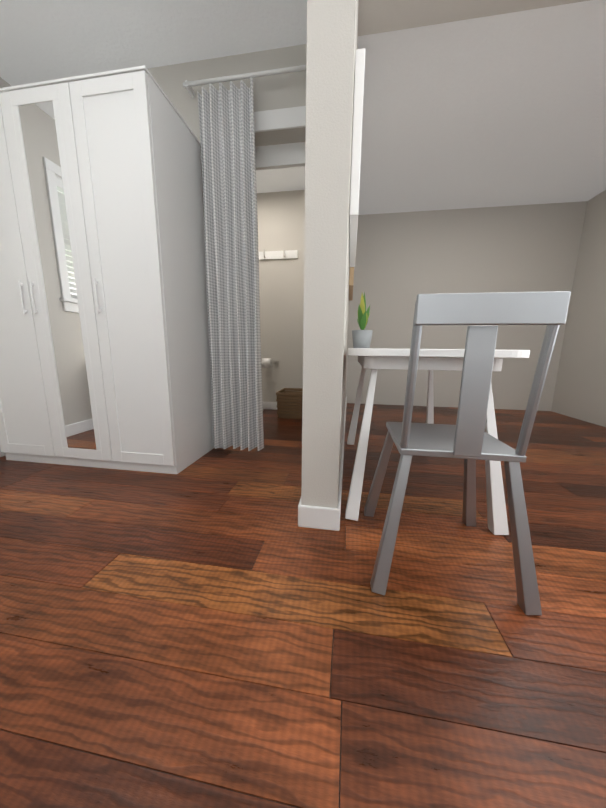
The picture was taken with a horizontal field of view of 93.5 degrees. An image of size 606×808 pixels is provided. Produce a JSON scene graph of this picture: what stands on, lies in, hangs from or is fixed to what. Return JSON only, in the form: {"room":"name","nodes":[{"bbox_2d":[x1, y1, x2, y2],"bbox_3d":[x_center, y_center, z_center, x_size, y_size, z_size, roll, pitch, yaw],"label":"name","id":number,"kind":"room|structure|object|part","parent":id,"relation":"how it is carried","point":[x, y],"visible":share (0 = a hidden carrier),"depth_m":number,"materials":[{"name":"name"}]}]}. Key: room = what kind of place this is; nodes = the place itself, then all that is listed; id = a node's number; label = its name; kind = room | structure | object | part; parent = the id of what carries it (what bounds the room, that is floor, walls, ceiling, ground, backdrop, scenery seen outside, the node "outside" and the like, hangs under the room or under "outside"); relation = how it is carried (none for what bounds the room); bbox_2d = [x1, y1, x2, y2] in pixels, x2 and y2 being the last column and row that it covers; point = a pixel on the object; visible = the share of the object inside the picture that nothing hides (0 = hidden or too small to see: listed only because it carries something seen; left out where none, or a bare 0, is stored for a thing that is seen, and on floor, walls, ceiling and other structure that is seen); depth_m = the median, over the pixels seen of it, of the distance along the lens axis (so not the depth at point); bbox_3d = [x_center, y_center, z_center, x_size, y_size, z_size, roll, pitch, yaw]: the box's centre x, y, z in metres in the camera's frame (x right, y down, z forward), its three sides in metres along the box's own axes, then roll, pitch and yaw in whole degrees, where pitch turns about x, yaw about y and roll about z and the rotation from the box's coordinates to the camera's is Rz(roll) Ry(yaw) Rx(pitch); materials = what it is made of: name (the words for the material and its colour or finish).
{"room":"bedroom","nodes":[
{"label":"bedroom","id":0,"kind":"room"},
{"bbox_2d":[0,77,10,87],"bbox_3d":[-2.347,-0.575,0.215,0.120,2.460,4.270,2,11,9],"label":"wall","id":1,"kind":"structure","parent":0,"point":[3,83],"depth_m":1.87,"materials":[{"name":"grey paint"}]},
{"bbox_2d":[148,44,306,237],"bbox_3d":[-0.903,-0.900,2.057,2.140,2.460,0.120,2,11,9],"label":"wall","id":2,"kind":"structure","parent":0,"point":[280,91],"depth_m":1.72,"materials":[{"name":"grey paint"}]},
{"bbox_2d":[183,65,305,450],"bbox_3d":[-0.297,-0.790,1.848,0.866,2.265,0.128,2,11,9],"label":"curtain","id":3,"kind":"object","parent":2,"relation":"hanging from","point":[227,133],"visible":0.98,"depth_m":1.83,"materials":[{"name":"grey fabric"}]},
{"bbox_3d":[-0.280,-1.893,1.666,0.866,0.030,0.084,2,11,9],"label":"rod","id":4,"kind":"part","parent":3,"relation":"part of","materials":[{"name":"white metal"}]},
{"bbox_2d":[254,106,305,169],"bbox_3d":[-0.637,-0.738,2.052,1.600,2.150,0.162,2,11,9],"label":"shelf","id":5,"kind":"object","parent":2,"relation":"attached to","point":[280,156],"depth_m":1.84,"materials":[{"name":"white wood"}]},
{"bbox_2d":[257,190,304,402],"bbox_3d":[-0.487,-1.156,3.465,1.770,2.460,0.120,2,11,9],"label":"wall","id":6,"kind":"structure","parent":0,"point":[281,219],"depth_m":3.32,"materials":[{"name":"grey paint"}]},
{"bbox_2d":[261,358,277,367],"bbox_3d":[-0.402,-0.494,3.435,0.180,0.110,0.145,2,11,9],"label":"toilet paper holder","id":7,"kind":"object","parent":6,"relation":"attached to","point":[266,363],"visible":1,"depth_m":3.39,"materials":[{"name":"silver metal"}]},
{"bbox_3d":[-0.398,-0.498,3.459,0.180,0.050,0.096,2,11,9],"label":"arm","id":8,"kind":"part","parent":7,"relation":"part of"},
{"bbox_2d":[263,401,276,409],"bbox_3d":[-0.452,0.018,3.606,1.650,0.100,0.013,2,11,9],"label":"baseboard","id":9,"kind":"structure","parent":6,"relation":"attached to","point":[266,405],"depth_m":3.60,"materials":[{"name":"white wood"}]},
{"bbox_2d":[258,250,297,259],"bbox_3d":[-0.506,-1.712,3.293,0.900,0.085,0.018,2,11,9],"label":"board","id":10,"kind":"object","parent":6,"relation":"attached to","point":[288,254],"visible":0.48,"depth_m":3.25,"materials":[{"name":"white wood"}]},
{"bbox_2d":[0,403,605,807],"bbox_3d":[-0.391,0.662,0.551,6.380,0.050,7.740,2,11,9],"label":"floor","id":11,"kind":"structure","parent":0,"point":[216,628],"depth_m":0.74,"materials":[{"name":"brown wood"}]},
{"bbox_2d":[0,65,213,473],"bbox_3d":[-1.310,-0.633,1.823,1.238,2.012,0.526,2,11,9],"label":"wardrobe","id":12,"kind":"object","parent":11,"relation":"on","point":[104,351],"visible":1,"depth_m":1.57,"materials":[{"name":"white laminate"}]},
{"bbox_3d":[-1.347,-0.613,1.589,0.206,1.806,0.003,2,11,9],"label":"mirror panel","id":13,"kind":"part","parent":12,"relation":"part of","materials":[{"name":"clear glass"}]},
{"bbox_3d":[-1.350,-0.593,1.577,0.496,0.180,0.022,2,11,9],"label":"handle","id":14,"kind":"part","parent":12,"relation":"part of","materials":[{"name":"white laminate"}]},
{"bbox_2d":[276,388,302,418],"bbox_3d":[-0.051,-0.011,3.275,0.429,0.288,0.409,2,11,9],"label":"wicker basket","id":15,"kind":"object","parent":11,"relation":"on","point":[289,406],"visible":0.54,"depth_m":3.10,"materials":[{"name":"brown wicker"}]},
{"bbox_2d":[345,348,529,534],"bbox_3d":[0.603,0.064,1.679,0.693,0.752,1.115,2,11,9],"label":"table","id":16,"kind":"object","parent":11,"relation":"on","point":[376,359],"visible":0.9,"depth_m":1.18,"materials":[{"name":"white wood"}]},
{"bbox_2d":[352,292,372,347],"bbox_3d":[0.359,-0.503,1.710,0.124,0.342,0.233,2,11,9],"label":"plant","id":17,"kind":"object","parent":16,"relation":"on","point":[362,337],"visible":0.96,"depth_m":1.68,"materials":[{"name":"green plant"}]},
{"bbox_3d":[0.357,-0.388,1.729,0.124,0.110,0.124,2,11,9],"label":"pot","id":18,"kind":"part","parent":17,"relation":"part of","materials":[{"name":"grey ceramic"}]},
{"bbox_2d":[364,291,570,614],"bbox_3d":[0.484,0.124,0.989,0.471,0.881,0.471,2,11,9],"label":"chair","id":19,"kind":"object","parent":11,"relation":"on","point":[468,439],"visible":1,"depth_m":0.78,"materials":[{"name":"wood"}]},
{"bbox_2d":[0,0,605,214],"bbox_3d":[0.326,-1.888,0.583,5.180,0.050,6.540,2,11,9],"label":"ceiling","id":20,"kind":"structure","parent":0,"point":[507,109],"depth_m":1.81,"materials":[{"name":"white paint"}]},
{"bbox_2d":[358,0,589,35],"bbox_3d":[1.566,-1.859,1.107,2.650,0.170,0.220,2,11,9],"label":"wall","id":21,"kind":"structure","parent":20,"relation":"attached to","point":[377,16],"depth_m":1.32,"materials":[{"name":"grey paint"}]},
{"bbox_2d":[301,0,357,507],"bbox_3d":[0.319,-0.957,2.444,0.150,2.460,3.020,2,11,9],"label":"wall","id":22,"kind":"structure","parent":0,"point":[332,36],"depth_m":1.00,"materials":[{"name":"grey paint"}]},
{"bbox_2d":[298,498,308,526],"bbox_3d":[0.054,0.392,1.622,0.013,0.100,0.883,2,11,9],"label":"baseboard","id":23,"kind":"structure","parent":22,"relation":"attached to","point":[302,509],"depth_m":1.19,"materials":[{"name":"white wood"}]},
{"bbox_2d":[334,396,346,530],"bbox_3d":[0.385,0.207,2.641,0.013,0.100,3.033,2,11,9],"label":"baseboard","id":24,"kind":"structure","parent":22,"relation":"attached to","point":[337,510],"depth_m":1.34,"materials":[{"name":"white wood"}]},
{"bbox_2d":[349,267,353,300],"bbox_3d":[0.383,-1.220,2.190,0.030,0.710,0.600,2,11,9],"label":"frame","id":25,"kind":"object","parent":22,"relation":"attached to","point":[351,276],"visible":0.29,"depth_m":1.96,"materials":[{"name":"brown wood"}]},
{"bbox_2d":[350,48,364,266],"bbox_3d":[0.266,-1.093,1.445,0.036,0.550,0.730,2,11,9],"label":"mirror","id":26,"kind":"object","parent":22,"relation":"attached to","point":[357,124],"visible":1,"depth_m":1.10,"materials":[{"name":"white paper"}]},
{"bbox_2d":[346,201,585,410],"bbox_3d":[1.950,-1.181,3.754,2.650,2.460,0.120,2,11,9],"label":"wall","id":27,"kind":"structure","parent":0,"point":[403,260],"depth_m":3.63,"materials":[{"name":"grey paint"}]},
{"bbox_2d":[550,190,605,426],"bbox_3d":[2.819,-0.563,0.482,0.120,2.460,6.420,2,11,9],"label":"wall","id":28,"kind":"structure","parent":0,"point":[580,384],"depth_m":3.20,"materials":[{"name":"grey paint"}]}
]}

